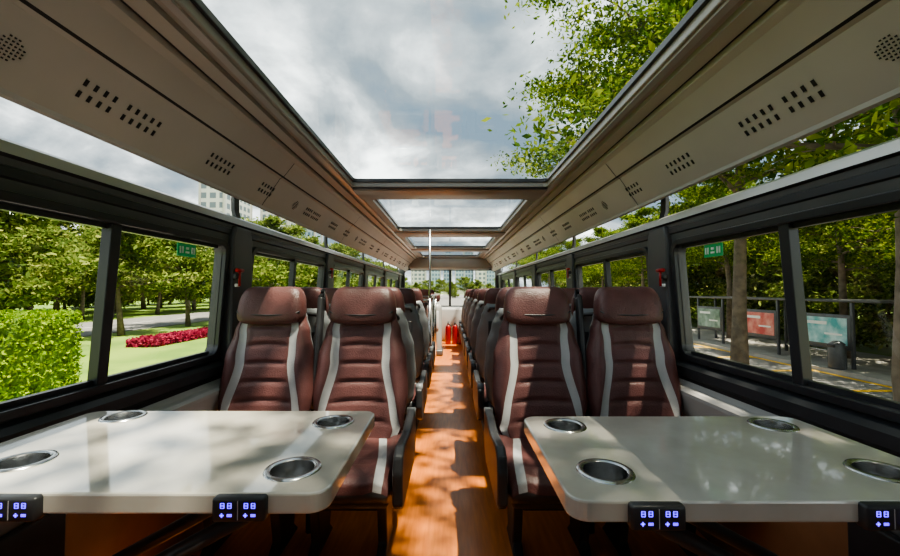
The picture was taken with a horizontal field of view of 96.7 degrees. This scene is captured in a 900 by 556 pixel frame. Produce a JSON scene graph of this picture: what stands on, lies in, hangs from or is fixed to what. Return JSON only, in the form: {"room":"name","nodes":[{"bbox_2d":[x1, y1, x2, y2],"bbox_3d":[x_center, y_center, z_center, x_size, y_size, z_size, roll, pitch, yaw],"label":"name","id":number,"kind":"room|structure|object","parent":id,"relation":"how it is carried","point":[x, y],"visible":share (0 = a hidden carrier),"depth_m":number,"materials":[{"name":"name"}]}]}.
{"room":"vehicle interior","nodes":[
{"label":"vehicle interior","id":0,"kind":"room"},
{"bbox_2d":[0,137,402,555],"bbox_3d":[-1.133,0.483,4.037,0.142,1.480,10.700,0,-2,0],"label":"wall","id":1,"kind":"structure","parent":0,"point":[30,177],"depth_m":1.46,"materials":[{"name":"metal"}]},
{"bbox_2d":[0,202,217,409],"bbox_3d":[-1.147,0.082,1.193,0.074,0.550,1.570,0,-2,0],"label":"window","id":2,"kind":"structure","parent":1,"relation":"in","point":[103,315],"depth_m":1.31,"materials":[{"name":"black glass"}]},
{"bbox_2d":[177,242,195,257],"bbox_3d":[-1.134,-0.119,1.724,0.007,0.055,0.120,0,-2,0],"label":"exit sign","id":3,"kind":"object","parent":2,"relation":"attached to","point":[187,250],"visible":1,"depth_m":1.72,"materials":[{"name":"green"}]},
{"bbox_2d":[0,410,374,555],"bbox_3d":[-0.660,0.631,0.911,0.895,0.514,0.490,0,-2,0],"label":"folding table","id":4,"kind":"object","parent":1,"relation":"attached to","point":[238,469],"visible":1,"depth_m":0.83,"materials":[{"name":"plastic"}]},
{"bbox_2d":[233,268,243,286],"bbox_3d":[-1.069,-0.002,2.021,0.033,0.092,0.056,0,-2,0],"label":"hammer","id":5,"kind":"object","parent":1,"relation":"attached to","point":[238,276],"visible":1,"depth_m":2.01,"materials":[{"name":"red plastic"}]},
{"bbox_2d":[255,253,320,286],"bbox_3d":[-1.147,0.133,2.882,0.074,0.550,1.290,0,-2,0],"label":"window","id":6,"kind":"structure","parent":1,"relation":"in","point":[293,263],"depth_m":2.86,"materials":[{"name":"black metal"}]},
{"bbox_2d":[334,268,360,286],"bbox_3d":[-1.147,0.181,4.447,0.074,0.550,1.320,0,-2,0],"label":"window","id":7,"kind":"structure","parent":1,"relation":"in","point":[349,272],"depth_m":4.43,"materials":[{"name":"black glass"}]},
{"bbox_2d":[231,196,436,383],"bbox_3d":[-0.687,0.314,4.042,0.930,1.820,10.700,0,-2,0],"label":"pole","id":8,"kind":"structure","parent":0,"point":[234,201],"depth_m":4.74,"materials":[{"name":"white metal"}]},
{"bbox_2d":[190,340,707,555],"bbox_3d":[0.000,1.253,4.014,2.360,0.060,10.700,0,-2,0],"label":"floor","id":9,"kind":"structure","parent":0,"point":[449,509],"depth_m":1.94,"materials":[{"name":"brown wood"}]},
{"bbox_2d":[200,287,313,555],"bbox_3d":[-0.862,0.594,1.713,0.450,1.118,0.670,0,-2,0],"label":"seat","id":10,"kind":"object","parent":9,"relation":"on","point":[268,366],"visible":0.59,"depth_m":1.87,"materials":[{"name":"brown leather"}]},
{"bbox_2d":[299,287,329,410],"bbox_3d":[-0.862,0.618,2.512,0.450,1.118,0.670,0,-2,0],"label":"seat","id":11,"kind":"object","parent":9,"relation":"on","point":[311,293],"visible":0.1,"depth_m":2.25,"materials":[{"name":"brown leather"}]},
{"bbox_2d":[306,289,325,533],"bbox_3d":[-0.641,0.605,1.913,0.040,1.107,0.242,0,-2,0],"label":"seat","id":12,"kind":"object","parent":9,"relation":"on","point":[321,302],"visible":0.38,"depth_m":1.94,"materials":[{"name":"brown leather"}]},
{"bbox_2d":[322,288,338,320],"bbox_3d":[-0.862,0.642,3.292,0.450,1.118,0.670,0,-2,0],"label":"seat","id":13,"kind":"object","parent":9,"relation":"on","point":[330,292],"visible":0.02,"depth_m":3.02,"materials":[{"name":"brown leather"}]},
{"bbox_2d":[308,287,415,555],"bbox_3d":[-0.403,0.593,1.706,0.488,1.118,0.686,0,-2,0],"label":"seat","id":14,"kind":"object","parent":9,"relation":"on","point":[362,361],"visible":0.73,"depth_m":1.83,"materials":[{"name":"brown leather"}]},
{"bbox_2d":[388,287,426,429],"bbox_3d":[-0.403,0.618,2.519,0.488,1.118,0.686,0,-2,0],"label":"seat","id":15,"kind":"object","parent":9,"relation":"on","point":[417,392],"visible":0.25,"depth_m":2.31,"materials":[{"name":"brown leather"}]},
{"bbox_2d":[398,288,431,430],"bbox_3d":[-0.403,0.642,3.299,0.488,1.118,0.686,0,-2,0],"label":"seat","id":16,"kind":"object","parent":9,"relation":"on","point":[411,314],"visible":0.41,"depth_m":3.06,"materials":[{"name":"brown leather"}]},
{"bbox_2d":[410,288,434,368],"bbox_3d":[-0.403,0.666,4.078,0.488,1.118,0.686,0,-2,0],"label":"seat","id":17,"kind":"object","parent":9,"relation":"on","point":[420,308],"visible":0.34,"depth_m":3.84,"materials":[{"name":"brown leather"}]},
{"bbox_2d":[420,289,434,312],"bbox_3d":[-0.423,0.774,7.617,0.488,1.118,0.686,0,-2,0],"label":"seat","id":18,"kind":"object","parent":9,"relation":"on","point":[425,292],"visible":0.07,"depth_m":7.34,"materials":[{"name":"brown leather"}]},
{"bbox_2d":[426,294,442,355],"bbox_3d":[-0.270,0.789,6.839,0.300,1.040,0.300,0,-2,0],"label":"base cabinet","id":19,"kind":"object","parent":9,"relation":"on","point":[439,350],"visible":0.51,"depth_m":6.72,"materials":[{"name":"white plastic"}]},
{"bbox_2d":[445,321,450,343],"bbox_3d":[-0.032,1.117,8.157,0.110,0.464,0.139,1,-2,-30],"label":"fire extinguisher","id":20,"kind":"object","parent":9,"relation":"on","point":[448,326],"visible":1,"depth_m":8.12,"materials":[{"name":"red metal"}]},
{"bbox_2d":[452,321,457,343],"bbox_3d":[0.108,1.117,8.157,0.110,0.464,0.139,1,-2,-30],"label":"fire extinguisher","id":21,"kind":"object","parent":9,"relation":"on","point":[455,326],"visible":1,"depth_m":8.12,"materials":[{"name":"red metal"}]},
{"bbox_2d":[459,289,468,333],"bbox_3d":[0.403,0.761,7.197,0.488,1.118,0.686,0,-2,0],"label":"seat","id":22,"kind":"object","parent":9,"relation":"on","point":[465,299],"visible":0.12,"depth_m":6.97,"materials":[{"name":"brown leather"}]},
{"bbox_2d":[460,289,471,339],"bbox_3d":[0.403,0.737,6.417,0.488,1.118,0.686,0,-2,0],"label":"seat","id":23,"kind":"object","parent":9,"relation":"on","point":[469,290],"visible":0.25,"depth_m":6.19,"materials":[{"name":"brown leather"}]},
{"bbox_2d":[461,289,474,346],"bbox_3d":[0.403,0.714,5.638,0.488,1.118,0.686,0,-2,0],"label":"seat","id":24,"kind":"object","parent":9,"relation":"on","point":[463,331],"visible":0.18,"depth_m":5.41,"materials":[{"name":"brown leather"}]},
{"bbox_2d":[462,289,479,355],"bbox_3d":[0.403,0.690,4.858,0.488,1.118,0.686,0,-2,0],"label":"seat","id":25,"kind":"object","parent":9,"relation":"on","point":[475,293],"visible":0.23,"depth_m":4.63,"materials":[{"name":"brown leather"}]},
{"bbox_2d":[465,288,489,368],"bbox_3d":[0.403,0.666,4.078,0.488,1.118,0.686,0,-2,0],"label":"seat","id":26,"kind":"object","parent":9,"relation":"on","point":[479,308],"visible":0.25,"depth_m":3.84,"materials":[{"name":"brown leather"}]},
{"bbox_2d":[468,288,501,430],"bbox_3d":[0.403,0.642,3.299,0.488,1.118,0.686,0,-2,0],"label":"seat","id":27,"kind":"object","parent":9,"relation":"on","point":[488,314],"visible":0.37,"depth_m":3.06,"materials":[{"name":"brown leather"}]},
{"bbox_2d":[473,287,511,429],"bbox_3d":[0.403,0.618,2.519,0.488,1.118,0.686,0,-2,0],"label":"seat","id":28,"kind":"object","parent":9,"relation":"on","point":[482,392],"visible":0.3,"depth_m":2.31,"materials":[{"name":"brown leather"}]},
{"bbox_2d":[484,287,591,555],"bbox_3d":[0.403,0.593,1.706,0.488,1.118,0.686,0,-2,0],"label":"seat","id":29,"kind":"object","parent":9,"relation":"on","point":[538,370],"visible":0.8,"depth_m":1.84,"materials":[{"name":"brown leather"}]},
{"bbox_2d":[561,288,577,320],"bbox_3d":[0.862,0.642,3.292,0.450,1.118,0.670,0,-2,0],"label":"seat","id":30,"kind":"object","parent":9,"relation":"on","point":[569,292],"visible":0.02,"depth_m":3.02,"materials":[{"name":"brown leather"}]},
{"bbox_2d":[574,289,593,533],"bbox_3d":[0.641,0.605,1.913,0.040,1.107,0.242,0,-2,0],"label":"seat","id":31,"kind":"object","parent":9,"relation":"on","point":[578,302],"visible":0.47,"depth_m":1.94,"materials":[{"name":"brown leather"}]},
{"bbox_2d":[570,287,600,413],"bbox_3d":[0.862,0.618,2.512,0.450,1.118,0.670,0,-2,0],"label":"seat","id":32,"kind":"object","parent":9,"relation":"on","point":[587,293],"visible":0.04,"depth_m":2.25,"materials":[{"name":"brown leather"}]},
{"bbox_2d":[586,287,697,555],"bbox_3d":[0.862,0.594,1.713,0.450,1.118,0.670,0,-2,0],"label":"seat","id":33,"kind":"object","parent":9,"relation":"on","point":[632,368],"visible":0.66,"depth_m":1.87,"materials":[{"name":"brown leather"}]},
{"bbox_2d":[0,0,899,271],"bbox_3d":[0.000,-0.494,4.067,2.200,0.364,10.700,0,-2,0],"label":"ceiling","id":34,"kind":"structure","parent":0,"point":[154,81],"depth_m":1.29,"materials":[{"name":"metal"}]},
{"bbox_2d":[190,0,709,181],"bbox_3d":[0.000,-0.755,0.888,1.440,0.027,3.990,0,-2,0],"label":"skylight","id":35,"kind":"object","parent":34,"relation":"attached to","point":[200,5],"visible":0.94,"depth_m":1.57,"materials":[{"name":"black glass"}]},
{"bbox_2d":[376,200,523,228],"bbox_3d":[0.000,-0.656,4.122,1.330,0.027,1.820,0,-2,0],"label":"skylight","id":36,"kind":"object","parent":34,"relation":"attached to","point":[378,201],"visible":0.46,"depth_m":4.99,"materials":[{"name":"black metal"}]},
{"bbox_2d":[406,237,493,246],"bbox_3d":[0.000,-0.588,6.331,1.330,0.027,1.680,0,-2,0],"label":"skylight","id":37,"kind":"object","parent":34,"relation":"attached to","point":[406,237],"visible":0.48,"depth_m":7.13,"materials":[{"name":"black metal"}]},
{"bbox_2d":[399,269,500,339],"bbox_3d":[0.000,0.417,9.079,2.400,1.920,0.675,0,-2,0],"label":"wall","id":38,"kind":"structure","parent":0,"point":[451,314],"depth_m":8.73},
{"bbox_2d":[497,137,899,555],"bbox_3d":[1.133,0.483,4.037,0.142,1.480,10.700,0,-2,0],"label":"wall","id":39,"kind":"structure","parent":0,"point":[869,177],"depth_m":1.43,"materials":[{"name":"metal"}]},
{"bbox_2d":[539,268,565,286],"bbox_3d":[1.147,0.181,4.447,0.074,0.550,1.320,0,-2,0],"label":"window","id":40,"kind":"structure","parent":39,"relation":"in","point":[550,272],"depth_m":4.43,"materials":[{"name":"black metal"}]},
{"bbox_2d":[501,196,668,272],"bbox_3d":[1.101,-0.386,4.064,0.102,0.300,10.700,0,-2,0],"label":"window","id":41,"kind":"structure","parent":39,"relation":"in","point":[665,201],"depth_m":2.12,"materials":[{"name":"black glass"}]},
{"bbox_2d":[579,253,644,286],"bbox_3d":[1.147,0.133,2.882,0.074,0.550,1.290,0,-2,0],"label":"window","id":42,"kind":"structure","parent":39,"relation":"in","point":[606,263],"depth_m":2.86,"materials":[{"name":"black metal"}]},
{"bbox_2d":[656,268,666,286],"bbox_3d":[1.069,-0.002,2.021,0.033,0.092,0.056,0,-2,0],"label":"hammer","id":43,"kind":"object","parent":39,"relation":"attached to","point":[661,276],"visible":1,"depth_m":2.01,"materials":[{"name":"red plastic"}]},
{"bbox_2d":[524,416,899,555],"bbox_3d":[0.654,0.630,0.874,0.908,0.514,0.465,0,-2,0],"label":"folding table","id":44,"kind":"object","parent":39,"relation":"attached to","point":[657,474],"visible":1,"depth_m":0.79,"materials":[{"name":"plastic"}]},
{"bbox_2d":[682,202,899,409],"bbox_3d":[1.147,0.082,1.193,0.074,0.550,1.570,0,-2,0],"label":"window","id":45,"kind":"structure","parent":39,"relation":"in","point":[796,315],"depth_m":1.31,"materials":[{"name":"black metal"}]},
{"bbox_2d":[704,242,722,257],"bbox_3d":[1.134,-0.119,1.724,0.007,0.055,0.120,0,-2,0],"label":"exit sign","id":46,"kind":"object","parent":45,"relation":"attached to","point":[712,250],"visible":1,"depth_m":1.72,"materials":[{"name":"green"}]},
{"label":"outside","id":47,"kind":"structure","parent":0,"visible":0},
{"bbox_2d":[15,293,893,381],"bbox_3d":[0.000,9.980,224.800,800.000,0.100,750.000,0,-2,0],"label":"ground","id":48,"kind":"structure","parent":47,"point":[122,358],"depth_m":22.15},
{"bbox_2d":[0,308,85,401],"bbox_3d":[-12.679,2.026,6.636,3.060,2.666,11.774,0,-2,0],"label":"hedge","id":49,"kind":"object","parent":48,"relation":"on","point":[38,348],"visible":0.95,"depth_m":11.12,"materials":[{"name":"green plant"}]},
{"bbox_2d":[0,210,96,310],"bbox_3d":[-23.672,-0.315,19.842,8.329,7.922,8.752,-1,-2,36],"label":"tree","id":50,"kind":"object","parent":48,"relation":"on","point":[37,284],"visible":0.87,"depth_m":20.16,"materials":[{"name":"green plant"}]},
{"bbox_2d":[1,225,98,310],"bbox_3d":[-37.553,-0.426,37.398,9.578,9.222,10.064,1,-2,-21],"label":"tree","id":51,"kind":"object","parent":48,"relation":"on","point":[37,234],"visible":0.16,"depth_m":36.58,"materials":[{"name":"green plant"}]},
{"bbox_2d":[32,220,100,311],"bbox_3d":[-48.596,-1.925,48.742,13.613,12.928,14.737,-1,-2,26],"label":"tree","id":52,"kind":"object","parent":48,"relation":"on","point":[56,305],"visible":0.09,"depth_m":48.84,"materials":[{"name":"green plant"}]},
{"bbox_2d":[51,289,91,308],"bbox_3d":[-61.204,-0.019,63.149,10.089,9.986,11.395,1,-2,-20],"label":"tree","id":53,"kind":"object","parent":48,"relation":"on","point":[68,302],"visible":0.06,"depth_m":63.12,"materials":[{"name":"green plant"}]},
{"bbox_2d":[55,231,139,319],"bbox_3d":[-37.363,-0.349,41.190,9.467,9.299,10.249,0,-2,-5],"label":"tree","id":54,"kind":"object","parent":48,"relation":"on","point":[82,302],"visible":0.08,"depth_m":40.39,"materials":[{"name":"green plant"}]},
{"bbox_2d":[65,288,141,308],"bbox_3d":[-50.626,0.469,58.459,9.816,8.716,8.691,-2,-2,42],"label":"tree","id":55,"kind":"object","parent":48,"relation":"on","point":[90,299],"visible":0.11,"depth_m":58.22,"materials":[{"name":"green plant"}]},
{"bbox_2d":[34,224,211,335],"bbox_3d":[-21.835,-0.356,26.811,9.150,8.432,8.453,0,-2,11],"label":"tree","id":56,"kind":"object","parent":48,"relation":"on","point":[150,245],"visible":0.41,"depth_m":26.77,"materials":[{"name":"green plant"}]},
{"bbox_2d":[125,246,180,314],"bbox_3d":[-36.681,0.029,50.355,9.872,9.103,9.120,-1,-2,36],"label":"tree","id":57,"kind":"object","parent":48,"relation":"on","point":[157,312],"visible":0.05,"depth_m":49.70,"materials":[{"name":"green plant"}]},
{"bbox_2d":[144,290,177,304],"bbox_3d":[-61.545,0.021,81.202,10.918,11.012,13.340,1,-2,-35],"label":"tree","id":58,"kind":"object","parent":48,"relation":"on","point":[154,295],"visible":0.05,"depth_m":81.13,"materials":[{"name":"green plant"}]},
{"bbox_2d":[125,326,207,347],"bbox_3d":[-16.534,3.656,27.148,2.048,0.792,11.907,0,-2,0],"label":"flower bed","id":59,"kind":"object","parent":48,"relation":"on","point":[162,339],"visible":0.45,"depth_m":22.65,"materials":[{"name":"red plant"}]},
{"bbox_2d":[121,239,213,325],"bbox_3d":[-23.307,-0.182,33.676,8.746,8.503,9.189,-1,-2,28],"label":"tree","id":60,"kind":"object","parent":48,"relation":"on","point":[192,262],"visible":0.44,"depth_m":33.07,"materials":[{"name":"green plant"}]},
{"bbox_2d":[162,290,205,305],"bbox_3d":[-48.653,1.103,73.595,8.345,8.373,10.196,-1,-2,27],"label":"tree","id":61,"kind":"object","parent":48,"relation":"on","point":[167,297],"visible":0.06,"depth_m":71.16,"materials":[{"name":"green plant"}]},
{"bbox_2d":[198,183,239,298],"bbox_3d":[-88.000,-19.247,152.659,9.900,55.000,11.000,0,-2,0],"label":"tower block","id":62,"kind":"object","parent":48,"relation":"on","point":[208,197],"depth_m":147.97,"materials":[{"name":"concrete"}]},
{"bbox_2d":[240,200,252,220],"bbox_3d":[-104.000,-16.087,190.580,13.200,51.000,13.200,0,-2,0],"label":"tower block","id":63,"kind":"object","parent":48,"relation":"on","point":[246,210],"visible":0.02,"depth_m":192.62,"materials":[{"name":"concrete"}]},
{"bbox_2d":[202,214,317,286],"bbox_3d":[-13.196,-0.460,30.179,9.349,8.847,10.121,-1,-2,40],"label":"tree","id":64,"kind":"object","parent":48,"relation":"on","point":[260,276],"visible":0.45,"depth_m":28.92,"materials":[{"name":"green plant"}]},
{"bbox_2d":[260,209,295,229],"bbox_3d":[-92.000,-15.324,215.569,15.400,51.000,13.200,0,-2,0],"label":"tower block","id":65,"kind":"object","parent":48,"relation":"on","point":[263,214],"visible":0.02,"depth_m":210.06,"materials":[{"name":"concrete"}]},
{"bbox_2d":[265,235,345,287],"bbox_3d":[-14.189,0.096,36.534,8.405,8.121,8.831,-1,-2,20],"label":"tree","id":66,"kind":"object","parent":48,"relation":"on","point":[337,275],"visible":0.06,"depth_m":36.90,"materials":[{"name":"green plant"}]},
{"bbox_2d":[299,228,322,243],"bbox_3d":[-84.000,-12.684,236.498,13.200,47.000,13.200,0,-2,0],"label":"tower block","id":67,"kind":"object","parent":48,"relation":"on","point":[310,233],"visible":0.02,"depth_m":230.93,"materials":[{"name":"concrete"}]},
{"bbox_2d":[312,242,382,286],"bbox_3d":[-11.687,0.066,43.671,8.772,8.618,9.496,0,-2,-12],"label":"tree","id":68,"kind":"object","parent":48,"relation":"on","point":[338,247],"visible":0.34,"depth_m":42.49,"materials":[{"name":"green plant"}]},
{"bbox_2d":[357,256,387,286],"bbox_3d":[-13.119,0.777,58.037,9.272,8.071,8.565,1,-2,-22],"label":"tree","id":69,"kind":"object","parent":48,"relation":"on","point":[368,258],"visible":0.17,"depth_m":58.16,"materials":[{"name":"green plant"}]},
{"bbox_2d":[411,271,426,285],"bbox_3d":[-28.000,0.099,360.165,13.200,29.000,13.200,0,-2,0],"label":"tower block","id":70,"kind":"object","parent":48,"relation":"on","point":[416,276],"visible":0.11,"depth_m":354.19,"materials":[{"name":"concrete"}]},
{"bbox_2d":[420,280,434,288],"bbox_3d":[-7.509,4.048,151.556,7.642,7.240,9.063,-1,-2,40],"label":"tree","id":71,"kind":"object","parent":48,"relation":"on","point":[425,286],"visible":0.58,"depth_m":150.27,"materials":[{"name":"green plant"}]},
{"bbox_2d":[431,271,440,293],"bbox_3d":[-12.000,-1.817,330.210,8.800,31.000,8.800,0,-2,0],"label":"tower block","id":72,"kind":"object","parent":48,"relation":"on","point":[435,275],"visible":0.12,"depth_m":326.14,"materials":[{"name":"concrete"}]},
{"bbox_2d":[443,252,451,293],"bbox_3d":[-2.000,-5.357,345.325,7.700,39.000,7.700,0,-2,0],"label":"tower block","id":73,"kind":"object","parent":48,"relation":"on","point":[445,273],"visible":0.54,"depth_m":341.70,"materials":[{"name":"concrete"}]},
{"bbox_2d":[455,271,463,293],"bbox_3d":[8.000,-0.817,330.179,7.700,29.000,7.700,0,-2,0],"label":"tower block","id":74,"kind":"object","parent":48,"relation":"on","point":[458,274],"visible":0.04,"depth_m":326.61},
{"bbox_2d":[463,252,473,291],"bbox_3d":[16.000,-6.203,350.353,8.800,41.000,8.800,0,-2,0],"label":"tower block","id":75,"kind":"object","parent":48,"relation":"on","point":[469,274],"visible":0.29,"depth_m":346.24,"materials":[{"name":"concrete"}]},
{"bbox_2d":[475,271,485,288],"bbox_3d":[26.000,-1.511,340.205,8.800,31.000,8.800,0,-2,0],"label":"tower block","id":76,"kind":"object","parent":48,"relation":"on","point":[481,275],"visible":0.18,"depth_m":336.16,"materials":[{"name":"concrete"}]},
{"bbox_2d":[486,271,494,284],"bbox_3d":[38.000,-0.900,360.196,13.200,31.000,13.200,0,-2,0],"label":"tower block","id":77,"kind":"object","parent":48,"relation":"on","point":[490,275],"visible":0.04,"depth_m":354.19,"materials":[{"name":"concrete"}]},
{"bbox_2d":[506,255,547,284],"bbox_3d":[13.842,-0.463,69.983,11.808,11.255,11.265,-1,-2,39],"label":"tree","id":78,"kind":"object","parent":48,"relation":"on","point":[519,263],"visible":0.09,"depth_m":69.73,"materials":[{"name":"green plant"}]},
{"bbox_2d":[517,244,584,286],"bbox_3d":[13.931,-0.384,58.295,10.625,10.382,11.138,1,-2,-22],"label":"tree","id":79,"kind":"object","parent":48,"relation":"on","point":[542,252],"visible":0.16,"depth_m":57.88,"materials":[{"name":"green plant"}]},
{"bbox_2d":[555,275,565,287],"bbox_3d":[24.177,1.398,79.599,8.285,8.148,10.123,-1,-2,28],"label":"tree","id":80,"kind":"object","parent":48,"relation":"on","point":[561,283],"visible":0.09,"depth_m":78.50,"materials":[{"name":"green plant"}]},
{"bbox_2d":[532,238,595,282],"bbox_3d":[14.944,-0.191,48.363,9.929,9.389,9.472,0,-2,7],"label":"tree","id":81,"kind":"object","parent":48,"relation":"on","point":[568,244],"visible":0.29,"depth_m":47.35,"materials":[{"name":"green plant"}]},
{"bbox_2d":[583,265,612,286],"bbox_3d":[21.858,0.654,57.275,7.831,8.273,8.845,-1,-2,20],"label":"tree","id":82,"kind":"object","parent":48,"relation":"on","point":[585,284],"visible":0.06,"depth_m":56.97,"materials":[{"name":"green plant"}]},
{"bbox_2d":[576,226,645,286],"bbox_3d":[15.166,-0.462,38.324,9.445,9.342,9.121,1,-2,-18],"label":"tree","id":83,"kind":"object","parent":48,"relation":"on","point":[591,276],"visible":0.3,"depth_m":38.55,"materials":[{"name":"green plant"}]},
{"bbox_2d":[613,264,646,286],"bbox_3d":[20.446,1.029,43.056,6.630,6.646,7.488,2,-2,-42],"label":"tree","id":84,"kind":"object","parent":48,"relation":"on","point":[624,282],"visible":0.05,"depth_m":42.84,"materials":[{"name":"green plant"}]},
{"bbox_2d":[580,207,704,286],"bbox_3d":[15.583,-0.786,30.516,9.813,9.514,10.162,-1,-2,37],"label":"tree","id":85,"kind":"object","parent":48,"relation":"on","point":[633,221],"visible":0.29,"depth_m":30.87,"materials":[{"name":"green plant"}]},
{"bbox_2d":[630,275,707,323],"bbox_3d":[20.301,0.859,34.852,6.355,6.484,7.178,1,-2,-25],"label":"tree","id":86,"kind":"object","parent":48,"relation":"on","point":[693,282],"visible":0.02,"depth_m":34.78,"materials":[{"name":"green plant"}]},
{"bbox_2d":[629,181,762,294],"bbox_3d":[22.023,-2.105,33.716,13.233,12.368,14.325,0,-2,10],"label":"tree","id":87,"kind":"object","parent":48,"relation":"on","point":[684,199],"visible":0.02,"depth_m":31.45,"materials":[{"name":"green plant"}]},
{"bbox_2d":[688,261,732,327],"bbox_3d":[20.324,1.158,31.618,6.402,5.684,5.668,1,-2,-20],"label":"tree","id":88,"kind":"object","parent":48,"relation":"on","point":[708,289],"visible":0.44,"depth_m":31.00,"materials":[{"name":"green plant"}]},
{"bbox_2d":[649,168,779,337],"bbox_3d":[16.231,-1.539,23.863,10.746,10.588,10.252,-1,-2,25],"label":"tree","id":89,"kind":"object","parent":48,"relation":"on","point":[728,247],"visible":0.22,"depth_m":23.89,"materials":[{"name":"green plant"}]},
{"bbox_2d":[724,260,775,322],"bbox_3d":[22.166,1.169,28.535,5.511,5.473,6.224,-2,-2,43],"label":"tree","id":90,"kind":"object","parent":48,"relation":"on","point":[756,260],"visible":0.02,"depth_m":27.52,"materials":[{"name":"green plant"}]},
{"bbox_2d":[705,242,856,339],"bbox_3d":[20.549,0.662,25.136,6.353,6.283,7.175,1,-2,-23],"label":"tree","id":91,"kind":"object","parent":48,"relation":"on","point":[751,293],"visible":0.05,"depth_m":25.03,"materials":[{"name":"green plant"}]},
{"bbox_2d":[710,224,879,292],"bbox_3d":[22.434,-1.025,26.550,9.862,9.759,10.362,0,-2,-12],"label":"tree","id":92,"kind":"object","parent":48,"relation":"on","point":[772,278],"visible":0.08,"depth_m":24.16,"materials":[{"name":"green plant"}]},
{"bbox_2d":[747,238,892,349],"bbox_3d":[20.379,0.737,20.456,5.776,5.846,6.524,0,-2,-4],"label":"tree","id":93,"kind":"object","parent":48,"relation":"on","point":[825,285],"visible":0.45,"depth_m":20.46,"materials":[{"name":"green plant"}]},
{"bbox_2d":[753,136,894,358],"bbox_3d":[16.905,-1.255,16.256,10.345,9.582,9.990,0,-2,-12],"label":"tree","id":94,"kind":"object","parent":48,"relation":"on","point":[808,258],"visible":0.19,"depth_m":16.63,"materials":[{"name":"green plant"}]},
{"bbox_2d":[806,223,893,259],"bbox_3d":[28.456,-1.969,27.979,13.623,11.742,12.585,1,-2,-16],"label":"tree","id":95,"kind":"object","parent":48,"relation":"on","point":[863,252],"visible":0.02,"depth_m":24.88,"materials":[{"name":"green plant"}]},
{"bbox_2d":[821,221,892,273],"bbox_3d":[25.938,-1.336,19.119,10.798,9.928,11.346,0,-2,-7],"label":"tree","id":96,"kind":"object","parent":48,"relation":"on","point":[867,247],"visible":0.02,"depth_m":21.63,"materials":[{"name":"green plant"}]},
{"bbox_2d":[826,214,894,259],"bbox_3d":[16.150,-1.052,11.621,8.835,8.890,8.532,1,-2,-35],"label":"tree","id":97,"kind":"object","parent":48,"relation":"on","point":[890,239],"visible":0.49,"depth_m":14.25,"materials":[{"name":"green plant"}]},
{"bbox_2d":[836,251,894,349],"bbox_3d":[20.761,0.769,16.974,5.584,5.568,6.307,1,-2,-39],"label":"tree","id":98,"kind":"object","parent":48,"relation":"on","point":[878,322],"visible":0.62,"depth_m":17.38,"materials":[{"name":"green plant"}]},
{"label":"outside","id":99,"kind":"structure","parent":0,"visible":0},
{"bbox_2d":[75,312,208,337],"bbox_3d":[-29.000,6.541,114.854,10.000,0.060,350.000,0,-2,0],"label":"road","id":100,"kind":"structure","parent":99,"point":[130,324],"depth_m":37.20,"materials":[{"name":"asphalt"}]},
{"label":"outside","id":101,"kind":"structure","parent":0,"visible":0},
{"bbox_2d":[692,327,891,385],"bbox_3d":[16.400,6.471,114.856,5.200,0.200,350.000,0,-2,0],"label":"sidewalk","id":102,"kind":"structure","parent":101,"point":[875,368],"depth_m":17.27,"materials":[{"name":"concrete"}]},
{"bbox_2d":[689,296,893,369],"bbox_3d":[15.297,2.184,18.942,1.605,2.510,11.000,0,-2,0],"label":"bus shelter","id":103,"kind":"object","parent":102,"relation":"on","point":[823,328],"visible":0.66,"depth_m":17.74,"materials":[{"name":"grey metal"}]},
{"bbox_2d":[827,340,846,369],"bbox_3d":[14.150,2.798,14.621,0.520,1.020,0.520,0,-2,0],"label":"litter bin","id":104,"kind":"object","parent":102,"relation":"on","point":[836,350],"visible":1,"depth_m":14.45,"materials":[{"name":"grey metal"}]},
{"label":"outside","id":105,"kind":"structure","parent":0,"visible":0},
{"bbox_2d":[437,294,892,399],"bbox_3d":[4.650,6.541,114.854,18.300,0.060,350.000,0,-2,0],"label":"street","id":106,"kind":"structure","parent":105,"point":[846,383],"depth_m":14.59,"materials":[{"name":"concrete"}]},
{"bbox_2d":[431,279,451,293],"bbox_3d":[-2.676,3.793,142.401,7.556,7.191,7.936,-2,-2,42],"label":"tree","id":107,"kind":"object","parent":106,"relation":"on","point":[441,283],"visible":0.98,"depth_m":141.61,"materials":[{"name":"green plant"}]},
{"bbox_2d":[445,281,459,297],"bbox_3d":[0.748,4.386,152.766,6.328,6.637,7.732,0,-2,7],"label":"tree","id":108,"kind":"object","parent":106,"relation":"on","point":[454,294],"visible":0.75,"depth_m":151.93,"materials":[{"name":"green plant"}]},
{"bbox_2d":[455,276,472,297],"bbox_3d":[5.186,3.493,157.497,10.678,8.720,9.004,-1,-2,29],"label":"tree","id":109,"kind":"object","parent":106,"relation":"on","point":[465,280],"visible":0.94,"depth_m":155.43,"materials":[{"name":"green plant"}]},
{"bbox_2d":[469,279,484,288],"bbox_3d":[10.413,4.062,155.643,7.684,7.463,8.071,1,-2,-34],"label":"tree","id":110,"kind":"object","parent":106,"relation":"on","point":[477,284],"visible":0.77,"depth_m":154.21,"materials":[{"name":"green plant"}]},
{"bbox_2d":[87,298,891,391],"bbox_3d":[-7.692,4.823,59.881,42.755,0.012,240.000,0,-2,0],"label":"road markings","id":111,"kind":"object","parent":106,"relation":"on","point":[461,298],"visible":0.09,"depth_m":14.19,"materials":[{"name":"yellow paint"}]},
{"bbox_2d":[486,0,890,364],"bbox_3d":[8.445,-3.696,11.587,17.546,14.151,16.661,-1,-2,38],"label":"tree","id":112,"kind":"object","parent":106,"relation":"on","point":[629,37],"visible":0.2,"depth_m":12.03,"materials":[{"name":"green plant"}]},
{"bbox_2d":[481,0,899,401],"bbox_3d":[6.061,-2.187,5.931,10.533,10.819,10.907,0,-2,-7],"label":"tree","id":113,"kind":"object","parent":106,"relation":"on","point":[815,142],"visible":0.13,"depth_m":6.35,"materials":[{"name":"green plant"}]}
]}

